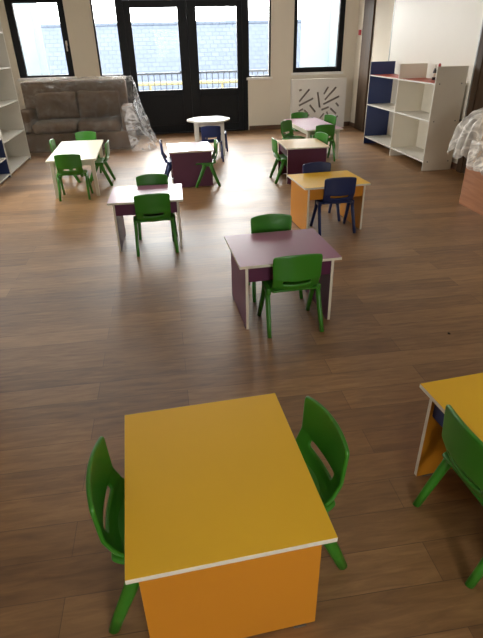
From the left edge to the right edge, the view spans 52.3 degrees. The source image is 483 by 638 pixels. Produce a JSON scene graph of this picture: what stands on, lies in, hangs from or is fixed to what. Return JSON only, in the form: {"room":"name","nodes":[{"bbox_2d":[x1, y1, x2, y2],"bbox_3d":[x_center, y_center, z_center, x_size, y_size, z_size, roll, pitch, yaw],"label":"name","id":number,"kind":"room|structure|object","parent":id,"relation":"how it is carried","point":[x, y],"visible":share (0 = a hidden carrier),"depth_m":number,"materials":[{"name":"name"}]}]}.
{"room":"children's room","nodes":[
{"label":"children's room","id":0,"kind":"room"},
{"bbox_2d":[0,0,359,125],"bbox_3d":[-1.048,-5.188,9.474,7.080,3.000,0.250,-5,30,-7],"label":"wall","id":1,"kind":"structure","parent":0,"point":[268,100],"depth_m":9.53,"materials":[{"name":"beige paint"}]},
{"bbox_2d":[4,0,76,80],"bbox_3d":[-3.655,-5.070,8.972,1.055,1.285,0.125,-5,30,-7],"label":"window","id":2,"kind":"structure","parent":1,"relation":"in","point":[9,8],"depth_m":8.97,"materials":[{"name":"clear glass"}]},
{"bbox_2d":[90,0,125,78],"bbox_3d":[-2.483,-5.351,9.020,0.505,1.712,0.125,-5,30,-7],"label":"window","id":3,"kind":"structure","parent":1,"relation":"in","point":[102,76],"depth_m":9.20,"materials":[{"name":"clear glass"}]},
{"bbox_2d":[115,0,248,134],"bbox_3d":[-1.069,-5.031,9.450,2.395,2.750,0.175,-5,30,-7],"label":"door","id":4,"kind":"structure","parent":1,"relation":"in","point":[167,111],"depth_m":9.68,"materials":[{"name":"black metal"}]},
{"bbox_2d":[246,0,271,79],"bbox_3d":[0.333,-5.570,9.389,0.520,1.810,0.125,-5,30,-7],"label":"window","id":5,"kind":"structure","parent":1,"relation":"in","point":[254,77],"depth_m":9.60,"materials":[{"name":"clear glass"}]},
{"bbox_2d":[249,121,349,129],"bbox_3d":[1.233,-4.060,10.345,2.165,0.085,0.016,-5,30,-7],"label":"baseboard","id":6,"kind":"structure","parent":1,"relation":"attached to","point":[259,127],"depth_m":10.25,"materials":[{"name":"brown wood"}]},
{"bbox_2d":[291,0,345,74],"bbox_3d":[1.508,-5.526,9.619,1.070,1.340,0.125,-5,30,-7],"label":"window","id":7,"kind":"structure","parent":1,"relation":"in","point":[336,69],"depth_m":9.77,"materials":[{"name":"clear glass"}]},
{"bbox_2d":[0,126,482,637],"bbox_3d":[0.001,-0.586,4.409,7.080,0.120,13.781,-5,30,-7],"label":"floor","id":8,"kind":"structure","parent":0,"point":[93,334],"depth_m":2.83,"materials":[{"name":"wood"}]},
{"bbox_2d":[0,138,10,183],"bbox_3d":[-3.427,-1.951,6.327,0.500,0.530,1.120,-5,30,-7],"label":"shelf","id":9,"kind":"object","parent":8,"relation":"on","point":[4,168],"visible":1,"depth_m":6.83,"materials":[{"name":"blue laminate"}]},
{"bbox_2d":[0,21,30,176],"bbox_3d":[-3.629,-3.307,6.944,0.500,2.300,1.270,-5,30,-7],"label":"bookcase","id":10,"kind":"object","parent":8,"relation":"on","point":[12,131],"visible":0.98,"depth_m":7.66,"materials":[{"name":"white laminate"}]},
{"bbox_2d":[49,139,83,182],"bbox_3d":[-2.349,-2.128,6.602,0.332,0.539,0.362,-5,30,-7],"label":"chair","id":11,"kind":"object","parent":8,"relation":"on","point":[51,141],"visible":0.36,"depth_m":6.55,"materials":[{"name":"green plastic"}]},
{"bbox_2d":[54,154,93,200],"bbox_3d":[-1.998,-1.705,5.833,0.362,0.539,0.332,-5,30,-7],"label":"chair","id":12,"kind":"object","parent":8,"relation":"on","point":[62,161],"visible":1,"depth_m":5.67,"materials":[{"name":"green plastic"}]},
{"bbox_2d":[45,140,105,198],"bbox_3d":[-2.090,-1.967,6.383,0.565,0.447,1.360,-6,30,-8],"label":"rectangular table","id":13,"kind":"object","parent":8,"relation":"on","point":[89,150],"visible":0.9,"depth_m":6.08,"materials":[{"name":"beige laminate"}]},
{"bbox_2d":[20,78,136,152],"bbox_3d":[-2.888,-3.630,8.744,1.920,1.073,1.005,-5,30,-7],"label":"sofa","id":14,"kind":"object","parent":8,"relation":"on","point":[56,110],"visible":0.9,"depth_m":8.64,"materials":[{"name":"brown fabric"}]},
{"bbox_2d":[32,118,80,133],"bbox_3d":[-3.234,-3.403,8.671,0.738,0.183,0.734,-5,30,-7],"label":"seat cushion","id":15,"kind":"object","parent":14,"relation":"on","point":[39,125],"depth_m":8.41,"materials":[{"name":"brown fabric"}]},
{"bbox_2d":[34,91,79,119],"bbox_3d":[-3.268,-3.790,8.740,0.718,0.451,0.272,-5,30,-7],"label":"cushion","id":16,"kind":"object","parent":14,"relation":"on","point":[49,105],"depth_m":8.65,"materials":[{"name":"brown fabric"}]},
{"bbox_2d":[76,90,120,117],"bbox_3d":[-2.551,-3.861,8.834,0.728,0.452,0.271,-5,30,-7],"label":"cushion","id":17,"kind":"object","parent":14,"relation":"on","point":[89,103],"depth_m":8.74,"materials":[{"name":"brown fabric"}]},
{"bbox_2d":[77,116,121,131],"bbox_3d":[-2.499,-3.468,8.753,0.738,0.189,0.748,-5,30,-7],"label":"seat cushion","id":18,"kind":"object","parent":14,"relation":"on","point":[84,123],"depth_m":8.48,"materials":[{"name":"brown fabric"}]},
{"bbox_2d":[125,83,156,148],"bbox_3d":[-1.800,-3.665,8.703,0.548,1.121,1.278,-5,30,-7],"label":"plastic wrap","id":19,"kind":"object","parent":14,"relation":"on","point":[128,115],"visible":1,"depth_m":8.40,"materials":[{"name":"clear plastic"}]},
{"bbox_2d":[75,131,101,172],"bbox_3d":[-2.209,-2.378,7.043,0.362,0.539,0.332,-5,30,-7],"label":"chair","id":20,"kind":"object","parent":8,"relation":"on","point":[83,135],"visible":0.31,"depth_m":7.06,"materials":[{"name":"green plastic"}]},
{"bbox_2d":[90,140,115,185],"bbox_3d":[-1.857,-2.035,6.415,0.332,0.539,0.362,-4,29,-5],"label":"chair","id":21,"kind":"object","parent":8,"relation":"on","point":[100,162],"visible":0.88,"depth_m":6.33,"materials":[{"name":"green plastic"}]},
{"bbox_2d":[86,436,138,634],"bbox_3d":[-0.279,0.645,1.566,0.332,0.539,0.362,-5,30,-7],"label":"chair","id":22,"kind":"object","parent":8,"relation":"on","point":[100,473],"visible":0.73,"depth_m":1.48,"materials":[{"name":"green plastic"}]},
{"bbox_2d":[107,183,182,251],"bbox_3d":[-0.835,-0.920,4.460,0.630,0.447,0.550,-5,29,-6],"label":"school desk","id":23,"kind":"object","parent":8,"relation":"on","point":[121,199],"visible":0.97,"depth_m":4.31,"materials":[{"name":"purple laminate"}]},
{"bbox_2d":[133,193,178,256],"bbox_3d":[-0.761,-0.858,4.269,0.362,0.539,0.332,-7,30,-10],"label":"chair","id":24,"kind":"object","parent":8,"relation":"on","point":[149,205],"visible":1,"depth_m":4.09,"materials":[{"name":"green plastic"}]},
{"bbox_2d":[136,174,177,239],"bbox_3d":[-0.813,-1.056,4.625,0.362,0.539,0.332,-6,30,-9],"label":"chair","id":25,"kind":"object","parent":8,"relation":"on","point":[146,179],"visible":0.3,"depth_m":4.63,"materials":[{"name":"green plastic"}]},
{"bbox_2d":[159,140,171,177],"bbox_3d":[-0.877,-2.037,6.377,0.332,0.539,0.362,-5,30,-7],"label":"chair","id":26,"kind":"object","parent":8,"relation":"on","point":[167,160],"visible":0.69,"depth_m":6.25,"materials":[{"name":"blue plastic"}]},
{"bbox_2d":[166,141,213,186],"bbox_3d":[-0.661,-2.001,6.382,0.550,0.447,0.630,-6,30,-8],"label":"school desk","id":27,"kind":"object","parent":8,"relation":"on","point":[185,157],"visible":0.94,"depth_m":6.14,"materials":[{"name":"purple laminate"}]},
{"bbox_2d":[195,139,220,187],"bbox_3d":[-0.454,-1.987,6.270,0.332,0.539,0.362,-5,30,-7],"label":"chair","id":28,"kind":"object","parent":8,"relation":"on","point":[204,165],"visible":0.81,"depth_m":6.17,"materials":[{"name":"green plastic"}]},
{"bbox_2d":[187,116,229,154],"bbox_3d":[-0.528,-2.988,8.050,0.694,0.533,0.648,-5,30,-7],"label":"round table","id":29,"kind":"object","parent":8,"relation":"on","point":[198,122],"visible":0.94,"depth_m":7.82,"materials":[{"name":"white laminate"}]},
{"bbox_2d":[200,126,223,161],"bbox_3d":[-0.467,-2.693,7.530,0.362,0.539,0.332,-4,29,-5],"label":"chair","id":30,"kind":"object","parent":8,"relation":"on","point":[206,131],"visible":0.87,"depth_m":7.33,"materials":[{"name":"blue plastic"}]},
{"bbox_2d":[206,116,227,151],"bbox_3d":[-0.422,-3.103,8.259,0.362,0.539,0.332,-4,29,-5],"label":"chair","id":31,"kind":"object","parent":8,"relation":"on","point":[225,132],"visible":0.04,"depth_m":8.25,"materials":[{"name":"blue plastic"}]},
{"bbox_2d":[125,393,337,637],"bbox_3d":[-0.075,0.651,1.625,0.550,0.447,0.630,-7,30,-10],"label":"school desk","id":32,"kind":"object","parent":8,"relation":"on","point":[228,523],"visible":1,"depth_m":1.41,"materials":[{"name":"yellow laminate"}]},
{"bbox_2d":[248,214,302,301],"bbox_3d":[0.233,-0.431,3.465,0.362,0.539,0.332,-5,29,-6],"label":"chair","id":33,"kind":"object","parent":8,"relation":"on","point":[263,223],"visible":0.3,"depth_m":3.48,"materials":[{"name":"green plastic"}]},
{"bbox_2d":[269,137,286,183],"bbox_3d":[0.555,-2.061,6.359,0.332,0.539,0.362,-5,30,-7],"label":"chair","id":34,"kind":"object","parent":8,"relation":"on","point":[279,157],"visible":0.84,"depth_m":6.26,"materials":[{"name":"green plastic"}]},
{"bbox_2d":[224,228,341,328],"bbox_3d":[0.249,-0.273,3.260,0.630,0.447,0.550,-7,30,-9],"label":"school desk","id":35,"kind":"object","parent":8,"relation":"on","point":[252,255],"visible":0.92,"depth_m":3.12,"materials":[{"name":"purple laminate"}]},
{"bbox_2d":[257,253,323,337],"bbox_3d":[0.304,-0.203,3.054,0.362,0.539,0.332,-6,30,-9],"label":"chair","id":36,"kind":"object","parent":8,"relation":"on","point":[303,271],"visible":1,"depth_m":2.89,"materials":[{"name":"green plastic"}]},
{"bbox_2d":[281,120,305,139],"bbox_3d":[0.801,-2.784,7.638,0.332,0.539,0.362,21,36,34],"label":"chair","id":37,"kind":"object","parent":8,"relation":"on","point":[286,125],"visible":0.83,"depth_m":7.64,"materials":[{"name":"green plastic"}]},
{"bbox_2d":[291,112,311,137],"bbox_3d":[1.021,-3.237,8.437,0.362,0.539,0.332,-5,30,-7],"label":"chair","id":38,"kind":"object","parent":8,"relation":"on","point":[296,114],"visible":0.22,"depth_m":8.44,"materials":[{"name":"green plastic"}]},
{"bbox_2d":[277,138,329,183],"bbox_3d":[0.781,-2.067,6.438,0.550,0.447,0.630,-5,29,-7],"label":"school desk","id":39,"kind":"object","parent":8,"relation":"on","point":[299,152],"visible":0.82,"depth_m":6.17,"materials":[{"name":"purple laminate"}]},
{"bbox_2d":[284,118,342,158],"bbox_3d":[1.118,-2.913,7.933,0.565,0.447,1.300,-6,30,-9],"label":"rectangular table","id":40,"kind":"object","parent":8,"relation":"on","point":[307,126],"visible":0.59,"depth_m":7.63,"materials":[{"name":"laminate"}]},
{"bbox_2d":[290,77,346,126],"bbox_3d":[1.566,-4.420,10.106,1.120,0.933,0.147,-5,30,-7],"label":"radiator cover","id":41,"kind":"object","parent":8,"relation":"on","point":[317,97],"visible":0.78,"depth_m":9.99,"materials":[{"name":"white wood"}]},
{"bbox_2d":[314,132,328,144],"bbox_3d":[0.947,-2.192,6.574,0.332,0.539,0.362,-16,32,-24],"label":"chair","id":42,"kind":"object","parent":8,"relation":"on","point":[321,136],"visible":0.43,"depth_m":6.53,"materials":[{"name":"green plastic"}]},
{"bbox_2d":[303,162,340,220],"bbox_3d":[0.785,-1.264,4.927,0.362,0.539,0.332,-6,30,-9],"label":"chair","id":43,"kind":"object","parent":8,"relation":"on","point":[313,167],"visible":0.26,"depth_m":4.94,"materials":[{"name":"blue plastic"}]},
{"bbox_2d":[295,396,349,569],"bbox_3d":[0.149,0.576,1.672,0.332,0.539,0.362,-10,31,-16],"label":"chair","id":44,"kind":"object","parent":8,"relation":"on","point":[319,426],"visible":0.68,"depth_m":1.63,"materials":[{"name":"green plastic"}]},
{"bbox_2d":[312,114,336,148],"bbox_3d":[1.348,-3.070,8.124,0.332,0.539,0.362,-18,33,-27],"label":"chair","id":45,"kind":"object","parent":8,"relation":"on","point":[329,118],"visible":0.4,"depth_m":8.10,"materials":[{"name":"green plastic"}]},
{"bbox_2d":[316,124,334,160],"bbox_3d":[1.203,-2.655,7.391,0.362,0.539,0.332,-6,30,-9],"label":"chair","id":46,"kind":"object","parent":8,"relation":"on","point":[329,129],"visible":0.45,"depth_m":7.19,"materials":[{"name":"green plastic"}]},
{"bbox_2d":[287,170,370,228],"bbox_3d":[0.818,-1.132,4.769,0.630,0.447,0.550,-7,30,-10],"label":"school desk","id":47,"kind":"object","parent":8,"relation":"on","point":[305,187],"visible":0.77,"depth_m":4.67,"materials":[{"name":"yellow laminate"}]},
{"bbox_2d":[310,177,356,235],"bbox_3d":[0.869,-1.093,4.619,0.362,0.539,0.332,-5,30,-7],"label":"chair","id":48,"kind":"object","parent":8,"relation":"on","point":[339,186],"visible":0.91,"depth_m":4.46,"materials":[{"name":"blue plastic"}]},
{"bbox_2d":[363,61,468,170],"bbox_3d":[2.504,-3.141,7.433,0.420,1.275,2.214,-5,30,-7],"label":"bookcase","id":49,"kind":"object","parent":8,"relation":"on","point":[416,116],"visible":1,"depth_m":7.26,"materials":[{"name":"beige laminate"}]},
{"bbox_2d":[432,64,436,79],"bbox_3d":[2.651,-3.385,6.752,0.049,0.190,0.049,-5,30,-7],"label":"bottle","id":50,"kind":"object","parent":49,"relation":"on","point":[435,66],"visible":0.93,"depth_m":6.74,"materials":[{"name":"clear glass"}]},
{"bbox_2d":[413,404,482,588],"bbox_3d":[0.860,0.557,1.675,0.332,0.539,0.362,-7,30,-10],"label":"chair","id":51,"kind":"object","parent":8,"relation":"on","point":[464,449],"visible":0.99,"depth_m":1.59,"materials":[{"name":"green plastic"}]},
{"bbox_2d":[414,373,482,476],"bbox_3d":[1.021,0.550,1.758,0.550,0.447,0.630,-8,30,-11],"label":"school desk","id":52,"kind":"object","parent":8,"relation":"on","point":[464,394],"visible":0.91,"depth_m":1.85,"materials":[{"name":"yellow laminate"}]},
{"bbox_2d":[459,163,482,215],"bbox_3d":[2.821,-1.301,5.001,0.776,0.430,0.806,-5,30,-7],"label":"wooden box","id":53,"kind":"object","parent":8,"relation":"on","point":[471,197],"visible":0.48,"depth_m":5.13,"materials":[{"name":"orange wood"}]},
{"bbox_2d":[475,142,482,167],"bbox_3d":[2.685,-1.553,4.774,0.504,0.238,0.620,-5,29,-6],"label":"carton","id":54,"kind":"object","parent":53,"relation":"on","point":[480,152],"visible":0.59,"depth_m":4.96,"materials":[{"name":"beige cardboard"}]},
{"bbox_2d":[466,140,482,171],"bbox_3d":[2.653,-1.560,4.781,0.570,0.331,0.725,-5,30,-7],"label":"plastic wrap","id":55,"kind":"object","parent":54,"relation":"on","point":[473,150],"visible":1,"depth_m":4.97,"materials":[{"name":"white"}]},
{"bbox_2d":[469,128,482,162],"bbox_3d":[2.844,-1.807,5.480,0.454,0.843,0.340,-6,30,-8],"label":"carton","id":56,"kind":"object","parent":8,"relation":"on","point":[480,129],"visible":0.02,"depth_m":5.47,"materials":[{"name":"beige cardboard"}]},
{"bbox_2d":[447,108,482,162],"bbox_3d":[2.742,-2.020,5.353,0.810,0.591,0.446,-5,30,-7],"label":"plastic wrap","id":57,"kind":"object","parent":56,"relation":"on","point":[478,114],"visible":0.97,"depth_m":5.31,"materials":[{"name":"white"}]},
{"bbox_2d":[350,0,460,162],"bbox_3d":[3.373,-2.245,4.034,0.200,3.000,13.311,-5,30,-7],"label":"wall","id":58,"kind":"structure","parent":0,"point":[384,10],"depth_m":8.76,"materials":[{"name":"beige paint"}]},
{"bbox_2d":[354,0,375,131],"bbox_3d":[2.346,-5.139,9.242,0.035,3.000,0.480,-5,30,-7],"label":"trim","id":59,"kind":"structure","parent":58,"relation":"attached to","point":[370,5],"depth_m":9.35,"materials":[{"name":"brown laminate"}]},
{"bbox_2d":[364,127,456,169],"bbox_3d":[2.689,-2.903,8.219,0.016,0.085,3.500,-5,30,-7],"label":"baseboard","id":60,"kind":"structure","parent":58,"relation":"attached to","point":[453,165],"depth_m":6.80,"materials":[{"name":"brown wood"}]},
{"bbox_2d":[388,0,482,120],"bbox_3d":[2.713,-3.973,7.165,0.027,1.740,2.640,-5,30,-7],"label":"whiteboard","id":61,"kind":"object","parent":58,"relation":"attached to","point":[432,32],"visible":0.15,"depth_m":6.85,"materials":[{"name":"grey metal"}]},
{"bbox_2d":[456,28,482,172],"bbox_3d":[3.011,-2.680,5.644,0.045,2.200,1.240,-5,30,-7],"label":"door","id":62,"kind":"structure","parent":58,"relation":"in","point":[476,94],"depth_m":6.14,"materials":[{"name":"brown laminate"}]},
{"bbox_3d":[-1.748,-4.160,11.087,24.000,0.260,1.740,-5,30,-7],"label":"floor","id":63,"kind":"structure","parent":0,"visible":0},
{"bbox_2d":[102,69,267,90],"bbox_3d":[-0.849,-5.066,11.284,10.008,1.090,0.050,-5,30,-7],"label":"balcony railing","id":64,"kind":"object","parent":63,"relation":"on","point":[262,70],"visible":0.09,"depth_m":11.03,"materials":[{"name":"black metal"}]},
{"label":"outside","id":65,"kind":"structure","parent":0,"visible":0},
{"bbox_3d":[-5.384,-13.474,33.648,60.000,0.200,47.289,-5,30,-7],"label":"yard","id":66,"kind":"structure","parent":65,"visible":0},
{"bbox_2d":[13,3,49,75],"bbox_3d":[-5.639,-5.334,11.977,1.940,6.800,0.900,-5,30,-7],"label":"building","id":67,"kind":"structure","parent":66,"relation":"on","point":[27,16],"depth_m":11.17,"materials":[{"name":"paint"}]},
{"bbox_2d":[40,19,300,90],"bbox_3d":[3.042,-8.893,19.585,32.000,5.206,7.730,-5,30,-7],"label":"building","id":68,"kind":"structure","parent":66,"relation":"on","point":[156,44],"depth_m":17.05,"materials":[{"name":"paint"}]},
{"bbox_2d":[138,79,236,89],"bbox_3d":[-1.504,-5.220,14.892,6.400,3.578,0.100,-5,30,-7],"label":"barrier","id":69,"kind":"object","parent":66,"relation":"on","point":[221,82],"visible":0.14,"depth_m":13.97,"materials":[{"name":"metal"}]},
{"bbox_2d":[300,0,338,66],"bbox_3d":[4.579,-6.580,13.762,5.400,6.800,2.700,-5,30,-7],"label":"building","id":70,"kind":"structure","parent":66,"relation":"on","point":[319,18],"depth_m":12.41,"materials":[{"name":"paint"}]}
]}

